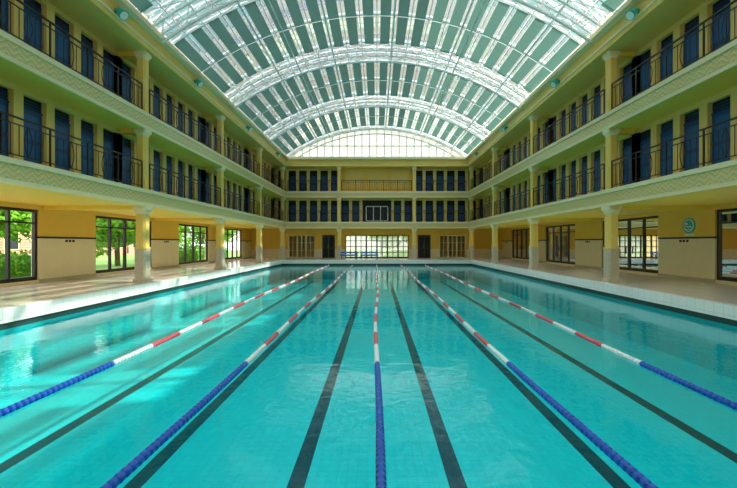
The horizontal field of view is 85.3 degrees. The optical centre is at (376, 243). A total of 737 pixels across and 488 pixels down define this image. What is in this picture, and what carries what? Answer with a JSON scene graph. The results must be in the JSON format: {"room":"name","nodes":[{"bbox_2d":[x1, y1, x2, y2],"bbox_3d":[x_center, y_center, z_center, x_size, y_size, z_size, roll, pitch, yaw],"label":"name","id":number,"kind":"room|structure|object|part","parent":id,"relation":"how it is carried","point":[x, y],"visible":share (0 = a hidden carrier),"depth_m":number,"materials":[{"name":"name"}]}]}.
{"room":"indoor swimming pool","nodes":[
{"label":"indoor swimming pool","id":0,"kind":"room"},
{"bbox_2d":[0,201,251,286],"bbox_3d":[-11.010,-2.485,14.300,0.280,7.530,41.200,0,0,0],"label":"wall","id":1,"kind":"structure","parent":0,"point":[66,239],"depth_m":14.71,"materials":[{"name":"yellow paint"}]},
{"bbox_2d":[0,206,36,283],"bbox_3d":[-10.990,0.050,10.950,0.140,2.260,3.900,0,0,0],"label":"window","id":2,"kind":"structure","parent":1,"relation":"in","point":[7,221],"depth_m":12.16,"materials":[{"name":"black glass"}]},
{"bbox_2d":[115,7,128,20],"bbox_3d":[-7.215,-6.479,11.280,0.369,0.340,0.297,0,0,0],"label":"spotlight","id":3,"kind":"object","parent":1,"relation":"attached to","point":[123,15],"visible":1,"depth_m":11.23,"materials":[{"name":"teal metal"}]},
{"bbox_2d":[96,216,150,272],"bbox_3d":[-10.990,0.050,17.450,0.140,2.260,3.900,0,0,0],"label":"window","id":4,"kind":"structure","parent":1,"relation":"in","point":[125,248],"depth_m":17.23,"materials":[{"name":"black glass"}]},
{"bbox_2d":[0,78,284,228],"bbox_3d":[-9.175,-2.415,14.125,3.450,2.630,41.150,0,0,0],"label":"balcony","id":5,"kind":"object","parent":1,"relation":"attached to","point":[54,156],"visible":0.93,"depth_m":11.71,"materials":[{"name":"yellow paint"}]},
{"bbox_2d":[0,0,286,198],"bbox_3d":[-9.175,-4.990,14.125,3.450,2.520,41.150,0,0,0],"label":"balcony","id":6,"kind":"object","parent":1,"relation":"attached to","point":[45,52],"visible":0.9,"depth_m":11.62,"materials":[{"name":"yellow paint"}]},
{"bbox_2d":[179,224,207,264],"bbox_3d":[-10.990,0.050,23.950,0.140,2.260,3.900,0,0,0],"label":"window","id":7,"kind":"structure","parent":1,"relation":"in","point":[184,225],"depth_m":23.90,"materials":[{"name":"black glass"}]},
{"bbox_2d":[194,79,203,87],"bbox_3d":[-7.215,-6.479,16.180,0.369,0.340,0.297,0,0,0],"label":"spotlight","id":8,"kind":"object","parent":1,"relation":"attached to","point":[199,83],"visible":1,"depth_m":16.13,"materials":[{"name":"teal metal"}]},
{"bbox_2d":[224,228,241,259],"bbox_3d":[-10.990,0.050,30.450,0.140,2.260,3.900,0,0,0],"label":"window","id":9,"kind":"structure","parent":1,"relation":"in","point":[236,230],"depth_m":30.77,"materials":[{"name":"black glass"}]},
{"bbox_2d":[48,0,705,168],"bbox_3d":[0.000,-6.600,14.200,22.300,0.700,41.500,0,0,0],"label":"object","id":10,"kind":"structure","parent":1,"relation":"attached to","point":[168,66],"depth_m":15.02,"materials":[{"name":"yellow paint"}]},
{"bbox_2d":[550,79,559,87],"bbox_3d":[7.215,-6.479,16.180,0.369,0.340,0.297,0,0,0],"label":"spotlight","id":11,"kind":"object","parent":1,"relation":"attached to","point":[554,83],"visible":0.99,"depth_m":16.13,"materials":[{"name":"teal metal"}]},
{"bbox_2d":[625,7,638,20],"bbox_3d":[7.215,-6.479,11.280,0.369,0.340,0.297,0,0,0],"label":"spotlight","id":12,"kind":"object","parent":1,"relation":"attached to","point":[630,15],"visible":1,"depth_m":11.23,"materials":[{"name":"teal metal"}]},
{"bbox_2d":[0,258,736,307],"bbox_3d":[0.000,2.100,14.300,22.300,1.640,41.200,0,0,0],"label":"floor","id":13,"kind":"structure","parent":0,"point":[28,293],"depth_m":13.05,"materials":[{"name":"tile"}]},
{"bbox_2d":[132,50,152,282],"bbox_3d":[-7.710,-2.485,13.160,0.460,7.530,0.460,0,0,0],"label":"column","id":14,"kind":"structure","parent":13,"relation":"on","point":[142,249],"depth_m":13.02,"materials":[{"name":"yellow paint"}]},
{"bbox_2d":[214,115,225,269],"bbox_3d":[-7.710,-2.485,19.660,0.460,7.530,0.460,0,0,0],"label":"column","id":15,"kind":"structure","parent":13,"relation":"on","point":[219,248],"depth_m":19.51,"materials":[{"name":"yellow paint"}]},
{"bbox_2d":[255,147,262,262],"bbox_3d":[-7.710,-2.485,26.160,0.460,7.530,0.460,0,0,0],"label":"column","id":16,"kind":"structure","parent":13,"relation":"on","point":[259,247],"depth_m":26.02,"materials":[{"name":"yellow paint"}]},
{"bbox_2d":[279,166,285,258],"bbox_3d":[-7.710,-2.485,32.660,0.460,7.530,0.460,0,0,0],"label":"column","id":17,"kind":"structure","parent":13,"relation":"on","point":[282,168],"depth_m":32.51,"materials":[{"name":"yellow paint"}]},
{"bbox_2d":[336,167,341,258],"bbox_3d":[-3.100,-2.485,32.800,0.460,7.530,0.460,0,0,0],"label":"column","id":18,"kind":"structure","parent":13,"relation":"on","point":[339,229],"depth_m":32.66,"materials":[{"name":"yellow paint"}]},
{"bbox_2d":[340,252,357,258],"bbox_3d":[-2.200,0.980,31.770,1.400,0.600,0.420,0,0,0],"label":"bench","id":19,"kind":"object","parent":13,"relation":"on","point":[341,255],"visible":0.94,"depth_m":31.56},
{"bbox_2d":[0,260,736,487],"bbox_3d":[0.000,2.090,15.900,14.940,1.620,30.220,0,0,0],"label":"swimming pool","id":20,"kind":"object","parent":13,"relation":"in","point":[301,413],"visible":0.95,"depth_m":8.07,"materials":[{"name":"teal liquid"}]},
{"bbox_2d":[0,265,328,417],"bbox_3d":[-3.740,1.688,15.900,0.136,0.076,30.000,0,0,0],"label":"lane rope","id":21,"kind":"object","parent":20,"relation":"on","point":[11,408],"visible":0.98,"depth_m":5.50,"materials":[{"name":"blue plastic"}]},
{"bbox_2d":[100,265,352,487],"bbox_3d":[-1.870,1.688,15.900,0.136,0.076,30.000,0,0,0],"label":"lane rope","id":22,"kind":"object","parent":20,"relation":"on","point":[118,478],"visible":0.98,"depth_m":3.84,"materials":[{"name":"blue plastic"}]},
{"bbox_2d":[374,265,386,487],"bbox_3d":[0.000,1.688,15.900,0.136,0.076,30.000,0,0,0],"label":"lane rope","id":23,"kind":"object","parent":20,"relation":"on","point":[381,482],"visible":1,"depth_m":3.83,"materials":[{"name":"blue plastic"},{"name":"red rope"},{"name":"blue rope"}]},
{"bbox_2d":[401,265,657,487],"bbox_3d":[1.870,1.688,15.900,0.136,0.076,30.000,0,0,0],"label":"lane rope","id":24,"kind":"object","parent":20,"relation":"on","point":[637,476],"visible":0.98,"depth_m":3.83,"materials":[{"name":"blue plastic"}]},
{"bbox_2d":[425,265,736,409],"bbox_3d":[3.740,1.688,15.900,0.136,0.076,30.000,0,0,0],"label":"lane rope","id":25,"kind":"object","parent":20,"relation":"on","point":[689,385],"visible":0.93,"depth_m":5.73,"materials":[{"name":"blue plastic"}]},
{"bbox_2d":[360,252,377,258],"bbox_3d":[-0.600,0.980,31.770,1.400,0.600,0.420,0,0,0],"label":"bench","id":26,"kind":"object","parent":13,"relation":"on","point":[361,255],"visible":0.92,"depth_m":31.56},
{"bbox_2d":[411,167,416,258],"bbox_3d":[3.050,-2.485,32.800,0.460,7.530,0.460,0,0,0],"label":"column","id":27,"kind":"structure","parent":13,"relation":"on","point":[414,246],"depth_m":32.66,"materials":[{"name":"yellow paint"}]},
{"bbox_2d":[468,166,474,258],"bbox_3d":[7.710,-2.485,32.660,0.460,7.530,0.460,0,0,0],"label":"column","id":28,"kind":"structure","parent":13,"relation":"on","point":[471,230],"depth_m":32.51,"materials":[{"name":"yellow paint"}]},
{"bbox_2d":[491,147,498,262],"bbox_3d":[7.710,-2.485,26.160,0.460,7.530,0.460,0,0,0],"label":"column","id":29,"kind":"structure","parent":13,"relation":"on","point":[494,247],"depth_m":26.02,"materials":[{"name":"yellow paint"}]},
{"bbox_2d":[528,115,539,269],"bbox_3d":[7.710,-2.485,19.660,0.460,7.530,0.460,0,0,0],"label":"column","id":30,"kind":"structure","parent":13,"relation":"on","point":[533,248],"depth_m":19.51,"materials":[{"name":"yellow paint"}]},
{"bbox_2d":[601,50,621,282],"bbox_3d":[7.710,-2.485,13.160,0.460,7.530,0.460,0,0,0],"label":"column","id":31,"kind":"structure","parent":13,"relation":"on","point":[610,249],"depth_m":13.02,"materials":[{"name":"yellow paint"}]},
{"bbox_2d":[138,0,615,156],"bbox_3d":[-0.016,-7.997,13.180,14.727,2.860,39.538,0,0,0],"label":"roof frame","id":32,"kind":"structure","parent":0,"point":[553,17],"depth_m":19.39,"materials":[{"name":"white metal"}]},
{"bbox_2d":[175,38,230,92],"label":"blinds","id":33,"kind":"object","parent":32,"relation":"hanging from","point":[182,44],"depth_m":15.91,"materials":[{"name":"green fabric"}]},
{"bbox_2d":[191,27,243,83],"label":"blinds","id":34,"kind":"object","parent":32,"relation":"hanging from","point":[199,34],"depth_m":15.91,"materials":[{"name":"green fabric"}]},
{"bbox_2d":[208,18,256,76],"label":"blinds","id":35,"kind":"object","parent":32,"relation":"hanging from","point":[217,26],"depth_m":15.91,"materials":[{"name":"green fabric"}]},
{"bbox_2d":[226,9,270,69],"label":"blinds","id":36,"kind":"object","parent":32,"relation":"hanging from","point":[234,16],"depth_m":15.92,"materials":[{"name":"green fabric"}]},
{"bbox_2d":[238,103,267,130],"label":"blinds","id":37,"kind":"object","parent":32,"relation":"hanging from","point":[244,108],"depth_m":22.51,"materials":[{"name":"teal fabric"}]},
{"bbox_2d":[249,95,277,125],"label":"blinds","id":38,"kind":"object","parent":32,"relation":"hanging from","point":[255,100],"depth_m":22.53,"materials":[{"name":"teal fabric"}]},
{"bbox_2d":[244,1,284,63],"label":"blinds","id":39,"kind":"object","parent":32,"relation":"hanging from","point":[252,8],"depth_m":15.89,"materials":[{"name":"green fabric"}]},
{"bbox_2d":[261,89,287,119],"label":"blinds","id":40,"kind":"object","parent":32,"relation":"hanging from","point":[267,94],"depth_m":22.56,"materials":[{"name":"teal fabric"}]},
{"bbox_2d":[264,0,298,57],"label":"blinds","id":41,"kind":"object","parent":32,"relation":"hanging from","point":[274,3],"depth_m":16.04,"materials":[{"name":"green fabric"}]},
{"bbox_2d":[274,83,297,113],"label":"blinds","id":42,"kind":"object","parent":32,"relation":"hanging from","point":[279,88],"depth_m":22.57,"materials":[{"name":"teal fabric"}]},
{"bbox_2d":[286,78,308,109],"label":"blinds","id":43,"kind":"object","parent":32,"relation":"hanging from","point":[291,82],"depth_m":22.55,"materials":[{"name":"teal fabric"}]},
{"bbox_2d":[285,0,313,53],"label":"blinds","id":44,"kind":"object","parent":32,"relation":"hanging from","point":[293,7],"depth_m":16.30,"materials":[{"name":"teal fabric"}]},
{"bbox_2d":[299,73,318,105],"label":"blinds","id":45,"kind":"object","parent":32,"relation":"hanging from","point":[305,76],"depth_m":22.55,"materials":[{"name":"teal fabric"}]},
{"bbox_2d":[305,0,328,49],"label":"blinds","id":46,"kind":"object","parent":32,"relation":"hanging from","point":[312,5],"depth_m":16.53,"materials":[{"name":"teal fabric"}]},
{"bbox_2d":[325,0,343,46],"label":"blinds","id":47,"kind":"object","parent":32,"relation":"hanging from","point":[331,5],"depth_m":16.66,"materials":[{"name":"teal fabric"}]},
{"bbox_2d":[344,0,358,44],"label":"blinds","id":48,"kind":"object","parent":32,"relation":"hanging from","point":[350,10],"depth_m":16.75,"materials":[{"name":"teal fabric"}]},
{"bbox_2d":[362,0,373,43],"label":"window pane","id":49,"kind":"object","parent":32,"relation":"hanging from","point":[367,5],"depth_m":16.81,"materials":[{"name":"teal glass"}]},
{"bbox_2d":[127,0,626,156],"bbox_3d":[0.000,-8.177,13.243,14.739,2.586,39.087,0,0,0],"label":"glass roof","id":50,"kind":"structure","parent":32,"relation":"attached to","point":[363,145],"depth_m":19.34,"materials":[{"name":"clear glass"}]},
{"bbox_3d":[0.000,-8.240,13.200,14.719,2.420,39.000,0,0,0],"label":"glass panes","id":51,"kind":"part","parent":50,"relation":"part of","materials":[{"name":"clear glass"}]},
{"bbox_2d":[281,106,472,148],"label":"blinds","id":52,"kind":"object","parent":32,"relation":"hanging from","point":[342,116],"depth_m":29.31,"materials":[{"name":"teal fabric"}]},
{"bbox_2d":[312,63,454,105],"label":"blinds","id":53,"kind":"object","parent":32,"relation":"hanging from","point":[423,71],"depth_m":22.57,"materials":[{"name":"green fabric"}]},
{"bbox_2d":[380,0,391,43],"label":"blinds","id":54,"kind":"object","parent":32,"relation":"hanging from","point":[385,11],"depth_m":16.81,"materials":[{"name":"green fabric"}]},
{"bbox_2d":[395,0,409,44],"label":"blinds","id":55,"kind":"object","parent":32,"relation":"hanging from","point":[403,10],"depth_m":16.75,"materials":[{"name":"green fabric"}]},
{"bbox_2d":[410,0,428,46],"label":"blinds","id":56,"kind":"object","parent":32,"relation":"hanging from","point":[422,5],"depth_m":16.67,"materials":[{"name":"green fabric"}]},
{"bbox_2d":[425,0,448,49],"label":"blinds","id":57,"kind":"object","parent":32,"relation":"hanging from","point":[441,5],"depth_m":16.53,"materials":[{"name":"green fabric"}]},
{"bbox_2d":[440,0,468,53],"label":"blinds","id":58,"kind":"object","parent":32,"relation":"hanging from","point":[460,6],"depth_m":16.28,"materials":[{"name":"teal fabric"}]},
{"bbox_2d":[445,78,467,109],"label":"blinds","id":59,"kind":"object","parent":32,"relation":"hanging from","point":[462,82],"depth_m":22.54,"materials":[{"name":"teal fabric"}]},
{"bbox_2d":[456,83,479,113],"label":"blinds","id":60,"kind":"object","parent":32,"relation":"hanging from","point":[474,87],"depth_m":22.59,"materials":[{"name":"teal fabric"}]},
{"bbox_2d":[455,0,489,57],"label":"blinds","id":61,"kind":"object","parent":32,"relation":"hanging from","point":[479,3],"depth_m":16.06,"materials":[{"name":"green fabric"}]},
{"bbox_2d":[466,89,492,119],"label":"blinds","id":62,"kind":"object","parent":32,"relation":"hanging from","point":[486,94],"depth_m":22.56,"materials":[{"name":"teal fabric"}]},
{"bbox_2d":[469,1,509,63],"label":"blinds","id":63,"kind":"object","parent":32,"relation":"hanging from","point":[501,8],"depth_m":15.91,"materials":[{"name":"green fabric"}]},
{"bbox_2d":[476,95,504,125],"label":"blinds","id":64,"kind":"object","parent":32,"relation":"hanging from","point":[498,100],"depth_m":22.53,"materials":[{"name":"teal fabric"}]},
{"bbox_2d":[486,103,515,130],"label":"pane","id":65,"kind":"object","parent":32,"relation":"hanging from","point":[509,107],"depth_m":22.48,"materials":[{"name":"teal glass"}]},
{"bbox_2d":[483,9,527,69],"label":"blinds","id":66,"kind":"object","parent":32,"relation":"hanging from","point":[519,16],"depth_m":15.92,"materials":[{"name":"green fabric"}]},
{"bbox_2d":[497,17,545,76],"label":"blinds","id":67,"kind":"object","parent":32,"relation":"hanging from","point":[535,27],"depth_m":15.92,"materials":[{"name":"green fabric"}]},
{"bbox_2d":[510,27,562,83],"label":"blinds","id":68,"kind":"object","parent":32,"relation":"hanging from","point":[554,34],"depth_m":15.91,"materials":[{"name":"green fabric"}]},
{"bbox_2d":[523,38,578,92],"label":"blinds","id":69,"kind":"object","parent":32,"relation":"hanging from","point":[570,45],"depth_m":15.90,"materials":[{"name":"green fabric"}]},
{"bbox_2d":[251,229,502,257],"bbox_3d":[0.000,-2.435,36.075,21.800,7.630,2.750,0,0,0],"label":"wall","id":70,"kind":"structure","parent":0,"point":[270,238],"depth_m":34.70,"materials":[{"name":"yellow paint"}]},
{"bbox_2d":[288,235,314,257],"bbox_3d":[-6.550,0.280,34.800,2.300,2.000,0.080,0,0,0],"label":"window","id":71,"kind":"structure","parent":70,"relation":"in","point":[292,242],"depth_m":34.76,"materials":[{"name":"beige paint"}]},
{"bbox_2d":[322,235,334,257],"bbox_3d":[-4.200,0.280,34.755,1.100,2.000,0.130,0,0,0],"label":"door","id":72,"kind":"structure","parent":70,"relation":"in","point":[328,241],"depth_m":34.74,"materials":[{"name":"black metal"}]},
{"bbox_2d":[345,235,408,257],"bbox_3d":[0.000,0.280,34.800,5.500,2.000,0.080,0,0,0],"label":"window","id":73,"kind":"structure","parent":70,"relation":"in","point":[387,246],"depth_m":34.80,"materials":[{"name":"clear glass"}]},
{"bbox_2d":[276,199,477,228],"bbox_3d":[0.000,-2.475,33.625,17.200,2.510,2.150,0,0,0],"label":"balcony","id":74,"kind":"object","parent":70,"relation":"attached to","point":[299,213],"visible":0.91,"depth_m":33.56,"materials":[{"name":"yellow paint"}]},
{"bbox_3d":[0.000,-2.210,32.698,14.605,0.920,0.048,0,0,0],"label":"railing","id":75,"kind":"part","parent":74,"relation":"part of","materials":[{"name":"black metal"}]},
{"bbox_2d":[276,168,477,198],"bbox_3d":[0.000,-4.990,33.625,17.200,2.520,2.150,0,0,0],"label":"balcony","id":76,"kind":"object","parent":70,"relation":"attached to","point":[356,183],"visible":0.88,"depth_m":33.40,"materials":[{"name":"yellow paint"}]},
{"bbox_3d":[0.000,-4.700,32.698,14.605,0.920,0.048,0,0,0],"label":"railing","id":77,"kind":"part","parent":76,"relation":"part of","materials":[{"name":"black metal"}]},
{"bbox_2d":[418,235,430,257],"bbox_3d":[4.100,0.280,34.755,1.100,2.000,0.130,0,0,0],"label":"door","id":78,"kind":"structure","parent":70,"relation":"in","point":[424,241],"depth_m":34.74,"materials":[{"name":"black metal"}]},
{"bbox_2d":[439,235,465,257],"bbox_3d":[6.550,0.280,34.800,2.300,2.000,0.080,0,0,0],"label":"window","id":79,"kind":"structure","parent":70,"relation":"in","point":[443,242],"depth_m":34.76,"materials":[{"name":"beige paint"}]},
{"bbox_2d":[502,203,736,284],"bbox_3d":[11.010,-2.485,14.300,0.280,7.530,41.200,0,0,0],"label":"wall","id":80,"kind":"structure","parent":0,"point":[694,258],"depth_m":14.75,"materials":[{"name":"yellow paint"}]},
{"bbox_2d":[512,228,529,259],"bbox_3d":[10.990,0.050,30.450,0.140,2.260,3.900,0,0,0],"label":"window","id":81,"kind":"structure","parent":80,"relation":"in","point":[520,237],"depth_m":30.39,"materials":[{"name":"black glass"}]},
{"bbox_2d":[546,224,574,264],"bbox_3d":[10.990,0.050,23.950,0.140,2.260,3.900,0,0,0],"label":"window","id":82,"kind":"structure","parent":80,"relation":"in","point":[560,239],"depth_m":23.87,"materials":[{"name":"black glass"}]},
{"bbox_2d":[467,0,736,198],"bbox_3d":[9.175,-4.990,14.125,3.450,2.520,41.150,0,0,0],"label":"balcony","id":83,"kind":"object","parent":80,"relation":"attached to","point":[694,60],"visible":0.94,"depth_m":12.11,"materials":[{"name":"yellow paint"}]},
{"bbox_2d":[469,85,736,228],"bbox_3d":[9.175,-2.415,14.125,3.450,2.630,41.150,0,0,0],"label":"balcony","id":84,"kind":"object","parent":80,"relation":"attached to","point":[686,158],"visible":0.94,"depth_m":12.22,"materials":[{"name":"yellow paint"}]},
{"bbox_2d":[603,216,657,272],"bbox_3d":[10.990,0.050,17.450,0.140,2.260,3.900,0,0,0],"label":"window","id":85,"kind":"structure","parent":80,"relation":"in","point":[637,237],"depth_m":16.83,"materials":[{"name":"clear glass"}]},
{"bbox_2d":[683,218,695,235],"bbox_3d":[10.872,-0.575,13.950,0.056,0.630,0.540,0,0,0],"label":"wall sign","id":86,"kind":"object","parent":80,"relation":"attached to","point":[689,225],"visible":1,"depth_m":13.91,"materials":[{"name":"teal plastic"}]},
{"bbox_2d":[717,208,736,281],"bbox_3d":[10.990,0.050,10.950,0.140,2.260,3.900,0,0,0],"label":"window","id":87,"kind":"structure","parent":80,"relation":"in","point":[726,218],"depth_m":12.56,"materials":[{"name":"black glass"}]},
{"label":"outside","id":88,"kind":"structure","parent":0,"visible":0},
{"bbox_2d":[96,250,238,269],"bbox_3d":[0.000,1.640,30.000,120.000,0.200,120.000,0,0,0],"label":"ground","id":89,"kind":"structure","parent":88,"point":[101,261],"depth_m":33.77,"materials":[{"name":"green plant"}]},
{"bbox_2d":[0,249,30,278],"bbox_3d":[-15.132,0.881,10.774,1.256,1.433,14.491,0,0,0],"label":"hedge","id":90,"kind":"object","parent":89,"relation":"on","point":[20,264],"visible":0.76,"depth_m":16.63,"materials":[{"name":"green plant"}]},
{"bbox_2d":[0,210,30,242],"bbox_3d":[-20.101,-1.814,20.029,5.584,6.725,5.932,0,0,16],"label":"tree","id":91,"kind":"object","parent":89,"relation":"on","point":[21,216],"visible":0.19,"depth_m":20.33,"materials":[{"name":"green plant"}]},
{"bbox_2d":[0,211,135,257],"bbox_3d":[-39.000,-3.160,45.000,10.400,9.400,34.400,0,0,0],"label":"brick building","id":92,"kind":"structure","parent":89,"relation":"on","point":[25,244],"depth_m":38.48,"materials":[{"name":"beige paint"}]},
{"bbox_2d":[96,218,135,265],"bbox_3d":[-17.546,-1.255,26.925,4.944,5.604,4.653,0,0,31],"label":"tree","id":93,"kind":"object","parent":89,"relation":"on","point":[101,233],"visible":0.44,"depth_m":26.14,"materials":[{"name":"green plant"}]},
{"bbox_2d":[179,226,204,247],"bbox_3d":[-17.928,-1.814,34.923,5.933,6.725,5.584,0,0,-43],"label":"tree","id":94,"kind":"object","parent":89,"relation":"on","point":[181,228],"visible":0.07,"depth_m":34.16,"materials":[{"name":"green plant"}]},
{"bbox_2d":[179,246,228,261],"bbox_3d":[-15.167,0.886,32.761,1.185,1.440,14.511,0,0,0],"label":"hedge","id":95,"kind":"object","parent":89,"relation":"on","point":[188,249],"visible":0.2,"depth_m":32.13,"materials":[{"name":"green plant"}]},
{"bbox_2d":[186,227,238,249],"bbox_3d":[-17.105,-1.814,41.007,5.584,6.725,5.932,0,0,3],"label":"tree","id":96,"kind":"object","parent":89,"relation":"on","point":[196,235],"visible":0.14,"depth_m":40.92,"materials":[{"name":"green plant"}]}
]}

